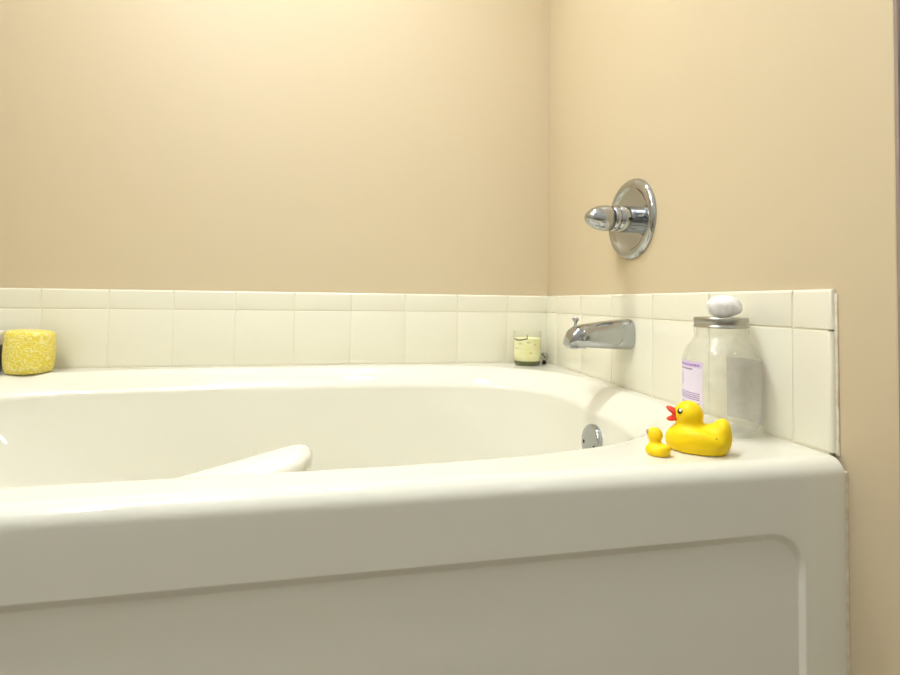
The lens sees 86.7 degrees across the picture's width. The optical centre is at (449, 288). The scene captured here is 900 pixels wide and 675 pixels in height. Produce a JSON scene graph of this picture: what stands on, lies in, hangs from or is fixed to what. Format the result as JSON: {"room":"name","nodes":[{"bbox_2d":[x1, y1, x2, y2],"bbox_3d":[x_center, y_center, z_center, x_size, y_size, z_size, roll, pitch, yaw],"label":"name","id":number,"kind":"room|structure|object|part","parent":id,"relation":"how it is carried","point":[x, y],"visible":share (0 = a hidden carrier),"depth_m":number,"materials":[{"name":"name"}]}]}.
{"room":"bathroom","nodes":[
{"label":"bathroom","id":0,"kind":"room"},
{"bbox_2d":[0,0,549,367],"bbox_3d":[-0.456,-0.634,1.407,1.790,2.700,0.114,1,-2,-11],"label":"wall","id":1,"kind":"structure","parent":0,"point":[316,146],"depth_m":1.34,"materials":[{"name":"beige paint"}]},
{"bbox_2d":[0,288,546,367],"bbox_3d":[-0.452,0.113,1.326,1.531,0.203,0.007,1,-2,-11],"label":"tile backsplash","id":2,"kind":"structure","parent":1,"relation":"attached to","point":[93,328],"depth_m":1.31,"materials":[{"name":"beige tile"}]},
{"bbox_2d":[548,0,899,674],"bbox_3d":[0.463,-0.634,1.029,0.120,2.700,0.976,1,-2,-11],"label":"wall","id":3,"kind":"structure","parent":0,"point":[761,133],"depth_m":0.70,"materials":[{"name":"beige paint"}]},
{"bbox_2d":[563,317,635,349],"bbox_3d":[0.313,0.096,1.011,0.143,0.068,0.060,1,-2,-11],"label":"spout","id":4,"kind":"object","parent":3,"relation":"attached to","point":[616,333],"visible":1,"depth_m":0.99,"materials":[{"name":"silver metal"}]},
{"bbox_3d":[0.264,0.073,1.002,0.015,0.024,0.015,1,-2,-11],"label":"diverter knob","id":5,"kind":"part","parent":4,"relation":"part of","materials":[{"name":"silver metal"}]},
{"bbox_2d":[584,178,656,259],"bbox_3d":[0.340,-0.149,1.018,0.110,0.174,0.174,1,-2,-11],"label":"shower valve","id":6,"kind":"object","parent":3,"relation":"attached to","point":[630,221],"visible":1,"depth_m":1.00,"materials":[{"name":"silver metal"}]},
{"bbox_3d":[0.314,-0.150,1.014,0.058,0.055,0.055,1,-2,-11],"label":"handle","id":7,"kind":"part","parent":6,"relation":"part of","materials":[{"name":"silver metal"}]},
{"bbox_2d":[547,289,839,455],"bbox_3d":[0.386,0.114,1.023,0.007,0.203,0.904,1,-2,-11],"label":"tile backsplash","id":8,"kind":"structure","parent":3,"relation":"attached to","point":[794,373],"depth_m":0.73,"materials":[{"name":"beige tile"}]},
{"bbox_2d":[893,0,899,428],"bbox_3d":[0.555,-0.646,0.548,0.119,2.700,0.004,1,-2,-11],"label":"trim","id":9,"kind":"structure","parent":3,"relation":"attached to","point":[896,3],"depth_m":0.52,"materials":[{"name":"brown paint"}]},
{"bbox_3d":[0.385,0.712,0.002,2.960,0.050,3.120,1,-2,-11],"label":"floor","id":10,"kind":"structure","parent":0,"visible":0},
{"bbox_2d":[0,362,849,674],"bbox_3d":[-0.368,0.452,0.865,1.536,0.500,0.915,1,-2,-11],"label":"bathtub","id":11,"kind":"object","parent":10,"relation":"on","point":[435,518],"visible":0.99,"depth_m":0.51,"materials":[{"name":"beige plastic"}]},
{"bbox_2d":[0,330,4,371],"bbox_3d":[-1.106,0.151,1.124,0.079,0.100,0.079,1,-2,-11],"label":"toiletry bottle","id":12,"kind":"object","parent":11,"relation":"on","point":[2,332],"visible":0.74,"depth_m":1.14,"materials":[{"name":"brown"}]},
{"bbox_2d":[2,329,55,374],"bbox_3d":[-1.004,0.151,1.139,0.097,0.103,0.094,1,-2,-11],"label":"sponge","id":13,"kind":"object","parent":11,"relation":"on","point":[24,351],"visible":1,"depth_m":1.10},
{"bbox_3d":[-0.414,0.282,0.578,0.472,0.156,0.085,1,-2,-11],"label":"armrest","id":14,"kind":"part","parent":11,"relation":"part of","materials":[{"name":"beige plastic"}]},
{"bbox_2d":[513,331,540,365],"bbox_3d":[0.227,0.175,1.398,0.081,0.100,0.081,1,-2,-11],"label":"jar candle","id":15,"kind":"object","parent":11,"relation":"on","point":[527,349],"visible":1,"depth_m":1.37,"materials":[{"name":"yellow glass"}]},
{"bbox_3d":[0.291,0.317,0.979,0.014,0.073,0.073,6,-3,-11],"label":"overflow plate","id":16,"kind":"part","parent":11,"relation":"part of","materials":[{"name":"silver metal"}]},
{"bbox_2d":[645,427,670,456],"bbox_3d":[0.252,0.185,0.577,0.028,0.032,0.029,0,-2,14],"label":"rubber duck","id":17,"kind":"object","parent":11,"relation":"on","point":[655,447],"visible":1,"depth_m":0.57},
{"bbox_2d":[665,400,732,455],"bbox_3d":[0.309,0.172,0.594,0.075,0.060,0.053,0,-2,28],"label":"rubber duck","id":18,"kind":"object","parent":11,"relation":"on","point":[689,434],"visible":1,"depth_m":0.58},
{"bbox_2d":[682,317,762,437],"bbox_3d":[0.393,0.124,0.690,0.101,0.163,0.101,1,-2,-11],"label":"glass jar","id":19,"kind":"object","parent":11,"relation":"on","point":[692,389],"visible":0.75,"depth_m":0.67,"materials":[{"name":"clear glass"}]},
{"bbox_2d":[706,295,742,317],"bbox_3d":[0.400,0.027,0.694,0.043,0.033,0.042,1,-2,-11],"label":"lid knob","id":20,"kind":"object","parent":19,"relation":"on","point":[720,306],"visible":1,"depth_m":0.68,"materials":[{"name":"white ceramic"}]}
]}

